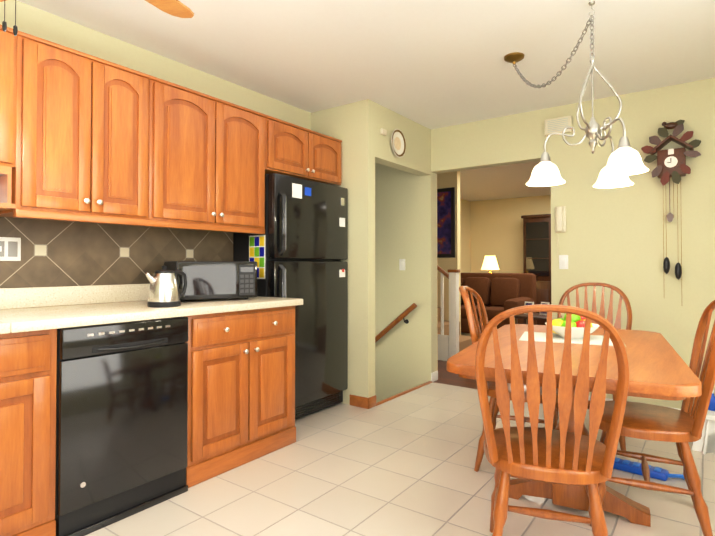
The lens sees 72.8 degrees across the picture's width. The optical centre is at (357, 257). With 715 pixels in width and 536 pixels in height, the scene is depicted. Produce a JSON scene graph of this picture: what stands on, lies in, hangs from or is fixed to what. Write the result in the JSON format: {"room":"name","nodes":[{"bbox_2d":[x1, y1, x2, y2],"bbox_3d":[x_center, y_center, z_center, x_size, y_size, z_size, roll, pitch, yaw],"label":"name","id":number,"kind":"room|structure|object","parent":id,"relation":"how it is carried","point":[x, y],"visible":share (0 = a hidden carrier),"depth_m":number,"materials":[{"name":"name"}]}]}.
{"room":"kitchen","nodes":[
{"label":"kitchen","id":0,"kind":"room"},
{"bbox_2d":[0,0,310,129],"bbox_3d":[-1.984,-0.060,2.416,0.500,2.440,4.700,-1,-1,36],"label":"wall","id":1,"kind":"structure","parent":0,"point":[36,22],"depth_m":2.91,"materials":[{"name":"beige paint"}]},
{"bbox_2d":[0,24,23,171],"bbox_3d":[-1.817,-0.697,1.927,0.352,0.598,0.690,-1,-1,36],"label":"upper cabinet","id":2,"kind":"object","parent":1,"relation":"attached to","point":[11,46],"depth_m":2.08,"materials":[{"name":"brown wood"}]},
{"bbox_2d":[0,33,167,225],"bbox_3d":[-1.432,-0.599,2.456,0.352,0.778,0.766,-1,-1,36],"label":"upper cabinet","id":3,"kind":"object","parent":1,"relation":"attached to","point":[86,138],"depth_m":2.34,"materials":[{"name":"brown wood"}]},
{"bbox_2d":[0,217,232,287],"bbox_3d":[-1.675,-0.032,2.410,0.006,0.360,2.655,-1,-1,36],"label":"tile backsplash","id":4,"kind":"structure","parent":1,"relation":"attached to","point":[54,253],"depth_m":2.70,"materials":[{"name":"tile"}]},
{"bbox_2d":[0,237,20,260],"bbox_3d":[-1.705,-0.044,2.352,0.012,0.115,0.125,-1,-1,36],"label":"electrical outlet plate","id":5,"kind":"object","parent":4,"relation":"attached to","point":[10,248],"visible":1,"depth_m":2.36,"materials":[{"name":"white plastic"}]},
{"bbox_2d":[136,82,271,231],"bbox_3d":[-1.024,-0.590,3.018,0.352,0.778,0.915,-1,-1,36],"label":"upper cabinet","id":6,"kind":"object","parent":1,"relation":"attached to","point":[220,151],"depth_m":2.94,"materials":[{"name":"brown wood"}]},
{"bbox_2d":[272,117,341,185],"bbox_3d":[-0.509,-0.784,3.731,0.352,0.368,0.840,-1,-1,36],"label":"upper cabinet","id":7,"kind":"object","parent":1,"relation":"attached to","point":[297,151],"depth_m":3.60,"materials":[{"name":"brown wood"}]},
{"bbox_2d":[311,99,374,404],"bbox_3d":[-0.332,0.817,4.169,1.100,4.140,0.100,-1,-1,36],"label":"wall","id":8,"kind":"structure","parent":0,"point":[351,126],"depth_m":3.88,"materials":[{"name":"beige paint"}]},
{"bbox_2d":[350,394,375,408],"bbox_3d":[0.044,1.140,3.884,0.187,0.085,0.112,-1,-1,36],"label":"baseboard","id":9,"kind":"structure","parent":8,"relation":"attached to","point":[363,402],"depth_m":3.83,"materials":[{"name":"brown wood"}]},
{"bbox_2d":[17,0,714,201],"bbox_3d":[0.138,-1.283,4.848,7.500,0.080,11.100,-1,-1,36],"label":"ceiling","id":10,"kind":"structure","parent":0,"point":[432,64],"depth_m":2.94,"materials":[{"name":"white paint"}]},
{"bbox_2d":[0,0,193,35],"bbox_3d":[-1.024,-0.963,1.524,1.254,0.662,1.281,-1,-1,36],"label":"ceiling fan","id":11,"kind":"object","parent":10,"relation":"hanging from","point":[176,8],"visible":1,"depth_m":2.00,"materials":[{"name":"orange wood"}]},
{"bbox_2d":[504,1,648,187],"bbox_3d":[1.102,-0.829,2.602,0.836,0.896,0.716,-1,-1,36],"label":"chandelier","id":12,"kind":"object","parent":10,"relation":"hanging from","point":[624,160],"visible":1,"depth_m":2.42,"materials":[{"name":"grey metal"}]},
{"bbox_2d":[85,333,714,535],"bbox_3d":[0.109,1.246,4.769,7.300,0.100,11.000,-1,-1,36],"label":"floor","id":13,"kind":"structure","parent":0,"point":[403,465],"depth_m":2.45,"materials":[{"name":"tile"}]},
{"bbox_2d":[0,329,56,535],"bbox_3d":[-1.817,0.713,1.627,0.678,0.870,1.240,-1,-1,36],"label":"base cabinet","id":14,"kind":"object","parent":13,"relation":"on","point":[28,370],"visible":0.98,"depth_m":1.87,"materials":[{"name":"brown wood"}]},
{"bbox_2d":[0,284,302,333],"bbox_3d":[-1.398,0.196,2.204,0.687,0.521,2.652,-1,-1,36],"label":"countertop","id":15,"kind":"structure","parent":14,"relation":"on","point":[28,309],"depth_m":2.43,"materials":[{"name":"stone"}]},
{"bbox_2d":[145,265,186,307],"bbox_3d":[-0.987,0.144,2.511,0.160,0.210,0.241,-1,-1,36],"label":"kettle","id":16,"kind":"object","parent":15,"relation":"on","point":[164,288],"visible":1,"depth_m":2.44,"materials":[{"name":"silver metal"}]},
{"bbox_2d":[164,261,256,301],"bbox_3d":[-0.903,0.139,2.986,0.480,0.235,0.328,1,-1,-34],"label":"microwave","id":17,"kind":"object","parent":15,"relation":"on","point":[219,279],"visible":0.83,"depth_m":2.85,"materials":[{"name":"black"}]},
{"bbox_2d":[55,316,187,535],"bbox_3d":[-1.264,0.725,2.363,0.655,0.868,0.592,-1,-1,36],"label":"dishwasher","id":18,"kind":"object","parent":13,"relation":"on","point":[121,415],"visible":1,"depth_m":2.14,"materials":[{"name":"black metal"}]},
{"bbox_2d":[185,306,295,487],"bbox_3d":[-0.864,0.733,2.937,0.682,0.870,0.800,-1,-1,36],"label":"base cabinet","id":19,"kind":"object","parent":13,"relation":"on","point":[241,388],"visible":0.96,"depth_m":2.70,"materials":[{"name":"brown wood"}]},
{"bbox_2d":[233,173,347,418],"bbox_3d":[-0.597,0.306,3.778,0.799,1.750,0.832,-1,-1,36],"label":"refrigerator","id":20,"kind":"object","parent":13,"relation":"on","point":[298,249],"visible":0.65,"depth_m":3.54,"materials":[{"name":"black metal"}]},
{"bbox_2d":[437,307,471,351],"bbox_3d":[0.214,0.238,6.880,2.770,1.980,0.875,-1,-1,36],"label":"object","id":21,"kind":"object","parent":13,"relation":"on","point":[465,341],"visible":0.02,"depth_m":6.21,"materials":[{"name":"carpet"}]},
{"bbox_2d":[437,265,459,360],"bbox_3d":[-0.033,-0.282,6.558,2.998,3.010,0.114,-1,-1,36],"label":"rail","id":22,"kind":"object","parent":21,"relation":"attached to","point":[448,346],"visible":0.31,"depth_m":5.68,"materials":[{"name":"white paint"}]},
{"bbox_2d":[461,273,536,332],"bbox_3d":[1.823,0.740,7.685,1.760,1.000,0.920,-1,-1,36],"label":"sofa","id":23,"kind":"object","parent":13,"relation":"on","point":[498,293],"visible":0.38,"depth_m":7.47,"materials":[{"name":"brown fabric"}]},
{"bbox_2d":[459,286,557,471],"bbox_3d":[0.881,0.665,2.758,0.595,1.005,0.532,-1,-1,36],"label":"chair","id":24,"kind":"object","parent":13,"relation":"on","point":[475,331],"visible":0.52,"depth_m":2.69,"materials":[{"name":"brown wood"}]},
{"bbox_2d":[514,313,546,323],"bbox_3d":[2.335,0.981,6.309,0.500,0.478,0.500,-1,-1,36],"label":"end table","id":25,"kind":"object","parent":13,"relation":"on","point":[536,316],"visible":0.17,"depth_m":6.22,"materials":[{"name":"brown wood"}]},
{"bbox_2d":[524,301,533,314],"bbox_3d":[2.262,0.658,6.369,0.078,0.169,0.130,1,-1,-39],"label":"stand","id":26,"kind":"object","parent":25,"relation":"on","point":[529,303],"visible":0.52,"depth_m":6.36,"materials":[{"name":"white plastic"}]},
{"bbox_2d":[540,302,549,314],"bbox_3d":[2.446,0.657,6.307,0.078,0.169,0.130,0,-1,-29],"label":"stand","id":27,"kind":"object","parent":25,"relation":"on","point":[543,313],"visible":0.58,"depth_m":6.29,"materials":[{"name":"white plastic"}]},
{"bbox_2d":[521,214,550,324],"bbox_3d":[3.537,0.234,8.777,1.040,2.045,0.471,-1,-1,36],"label":"hutch","id":28,"kind":"object","parent":13,"relation":"on","point":[537,245],"visible":0.25,"depth_m":8.78,"materials":[{"name":"brown wood"}]},
{"bbox_2d":[475,304,629,535],"bbox_3d":[0.686,0.650,1.756,0.559,1.005,0.608,-1,-1,36],"label":"chair","id":29,"kind":"object","parent":13,"relation":"on","point":[547,454],"visible":1,"depth_m":1.58,"materials":[{"name":"brown wood"}]},
{"bbox_2d":[446,324,701,526],"bbox_3d":[0.996,0.779,2.254,0.820,0.756,1.400,0,-1,27],"label":"dining table","id":30,"kind":"object","parent":13,"relation":"on","point":[659,368],"visible":0.65,"depth_m":2.00,"materials":[{"name":"brown wood"}]},
{"bbox_2d":[519,332,625,346],"bbox_3d":[1.064,0.402,2.421,0.460,0.003,0.320,0,-1,24],"label":"placemat","id":31,"kind":"object","parent":30,"relation":"on","point":[557,338],"visible":0.43,"depth_m":2.38,"materials":[{"name":"white fabric"}]},
{"bbox_2d":[545,314,598,338],"bbox_3d":[1.081,0.336,2.446,0.256,0.130,0.256,-1,-1,36],"label":"fruit bowl","id":32,"kind":"object","parent":31,"relation":"on","point":[577,326],"visible":0.62,"depth_m":2.39,"materials":[{"name":"white"}]},
{"bbox_2d":[555,282,631,450],"bbox_3d":[1.531,0.672,3.196,0.480,1.005,0.571,-1,-1,36],"label":"chair","id":33,"kind":"object","parent":13,"relation":"on","point":[617,325],"visible":0.33,"depth_m":3.33,"materials":[{"name":"brown wood"}]},
{"bbox_2d":[613,457,684,480],"bbox_3d":[1.539,1.141,2.626,0.439,0.045,0.116,-1,-1,36],"label":"toy","id":34,"kind":"object","parent":13,"relation":"on","point":[659,473],"visible":0.75,"depth_m":2.60,"materials":[{"name":"blue plastic"}]},
{"bbox_2d":[590,300,714,535],"bbox_3d":[1.337,0.656,2.157,0.584,1.005,0.507,-1,-1,36],"label":"chair","id":35,"kind":"object","parent":13,"relation":"on","point":[682,427],"visible":0.81,"depth_m":2.06,"materials":[{"name":"brown wood"}]},
{"bbox_2d":[691,410,714,453],"bbox_3d":[2.254,1.055,2.943,0.400,0.230,0.290,0,-1,28],"label":"step stool","id":36,"kind":"object","parent":13,"relation":"on","point":[705,443],"visible":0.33,"depth_m":2.91,"materials":[{"name":"white plastic"}]},
{"bbox_2d":[708,390,714,410],"bbox_3d":[2.195,0.878,3.001,0.048,0.125,0.047,-1,-1,36],"label":"bottle","id":37,"kind":"object","parent":36,"relation":"on","point":[711,407],"visible":0.58,"depth_m":2.98,"materials":[{"name":"blue plastic"}]},
{"bbox_3d":[2.263,0.870,8.254,1.200,0.758,0.360,-1,-1,36],"label":"table","id":38,"kind":"object","parent":13,"relation":"on","visible":0},
{"bbox_2d":[481,256,498,272],"bbox_3d":[2.263,0.227,8.263,0.300,0.530,0.300,-1,-1,36],"label":"table lamp","id":39,"kind":"object","parent":38,"relation":"on","point":[490,263],"visible":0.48,"depth_m":8.17,"materials":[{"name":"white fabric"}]},
{"bbox_2d":[375,103,430,175],"bbox_3d":[0.379,-1.031,4.342,0.120,0.440,0.970,-1,-1,36],"label":"wall","id":40,"kind":"structure","parent":0,"point":[415,159],"depth_m":4.30,"materials":[{"name":"beige paint"}]},
{"bbox_2d":[380,128,386,135],"bbox_3d":[0.213,-1.036,3.987,0.024,0.045,0.070,-1,-1,36],"label":"thermostat","id":41,"kind":"object","parent":40,"relation":"attached to","point":[383,131],"visible":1,"depth_m":3.96,"materials":[{"name":"beige plastic"}]},
{"bbox_2d":[391,129,405,157],"bbox_3d":[0.344,-0.984,4.163,0.028,0.244,0.244,-1,-1,36],"label":"decorative plate","id":42,"kind":"object","parent":40,"relation":"attached to","point":[398,142],"visible":1,"depth_m":4.17,"materials":[{"name":"white ceramic"}]},
{"bbox_2d":[437,331,437,370],"bbox_3d":[0.341,-0.019,5.108,7.300,2.440,0.010,-1,-1,36],"label":"wall","id":43,"kind":"structure","parent":0,"point":[437,350],"depth_m":4.77,"materials":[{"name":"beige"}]},
{"bbox_2d":[437,171,460,334],"bbox_3d":[-0.067,0.021,7.696,3.600,2.440,0.100,-1,-1,36],"label":"wall","id":44,"kind":"structure","parent":0,"point":[448,179],"depth_m":6.67,"materials":[{"name":"beige paint"}]},
{"bbox_2d":[437,187,454,257],"bbox_3d":[1.092,-0.484,6.781,0.580,0.960,0.026,-1,-1,36],"label":"framed picture","id":45,"kind":"object","parent":44,"relation":"attached to","point":[445,222],"visible":0.44,"depth_m":6.67,"materials":[{"name":"black"}]},
{"bbox_2d":[460,199,470,272],"bbox_3d":[1.348,0.036,8.708,0.100,2.440,3.200,-1,-1,36],"label":"wall","id":46,"kind":"structure","parent":0,"point":[465,247],"depth_m":9.77,"materials":[{"name":"beige paint"}]},
{"bbox_2d":[470,195,550,272],"bbox_3d":[4.300,0.034,8.604,5.000,2.440,0.100,-1,-1,36],"label":"wall","id":47,"kind":"structure","parent":0,"point":[496,226],"depth_m":9.59,"materials":[{"name":"beige paint"}]},
{"bbox_2d":[375,78,714,408],"bbox_3d":[0.343,0.830,5.013,7.400,4.140,0.120,-1,-1,36],"label":"wall","id":48,"kind":"structure","parent":0,"point":[612,236],"depth_m":3.86,"materials":[{"name":"beige paint"}]},
{"bbox_2d":[375,303,416,342],"bbox_3d":[-0.423,1.475,5.429,2.489,2.052,0.086,-1,-1,36],"label":"stair handrail","id":49,"kind":"object","parent":48,"relation":"attached to","point":[398,319],"visible":0.25,"depth_m":4.82,"materials":[{"name":"brown wood"}]},
{"bbox_2d":[399,259,404,269],"bbox_3d":[0.448,0.067,4.864,0.070,0.115,0.012,-1,-1,36],"label":"light switch","id":50,"kind":"object","parent":48,"relation":"attached to","point":[401,264],"visible":1,"depth_m":4.86,"materials":[{"name":"white plastic"}]},
{"bbox_2d":[376,381,431,405],"bbox_3d":[0.424,1.277,4.274,0.032,0.202,0.970,-1,-1,36],"label":"trim","id":51,"kind":"structure","parent":48,"relation":"attached to","point":[401,393],"depth_m":4.21,"materials":[{"name":"brown wood"}]},
{"bbox_2d":[431,371,680,409],"bbox_3d":[1.998,1.136,3.800,3.100,0.090,0.132,-1,-1,36],"label":"baseboard","id":52,"kind":"structure","parent":48,"relation":"attached to","point":[434,376],"depth_m":4.66,"materials":[{"name":"white paint"}]},
{"bbox_2d":[545,115,572,135],"bbox_3d":[1.652,-1.086,3.986,0.210,0.130,0.046,-1,-1,36],"label":"door chime","id":53,"kind":"object","parent":48,"relation":"attached to","point":[557,125],"visible":0.92,"depth_m":3.97,"materials":[{"name":"beige plastic"}]},
{"bbox_2d":[555,206,565,260],"bbox_3d":[1.657,-0.198,3.962,0.085,0.453,0.058,-1,-1,36],"label":"phone","id":54,"kind":"object","parent":48,"relation":"attached to","point":[560,219],"visible":1,"depth_m":3.95,"materials":[{"name":"beige plastic"}]},
{"bbox_2d":[559,255,567,268],"bbox_3d":[1.686,0.034,3.965,0.070,0.115,0.012,-1,-1,36],"label":"light switch","id":55,"kind":"object","parent":48,"relation":"attached to","point":[563,261],"visible":1,"depth_m":3.96,"materials":[{"name":"white plastic"}]},
{"bbox_2d":[641,120,700,281],"bbox_3d":[2.259,-0.322,3.487,0.360,1.326,0.141,-1,-1,36],"label":"cuckoo clock","id":56,"kind":"object","parent":48,"relation":"attached to","point":[672,164],"visible":1,"depth_m":3.46,"materials":[{"name":"brown wood"}]}
]}

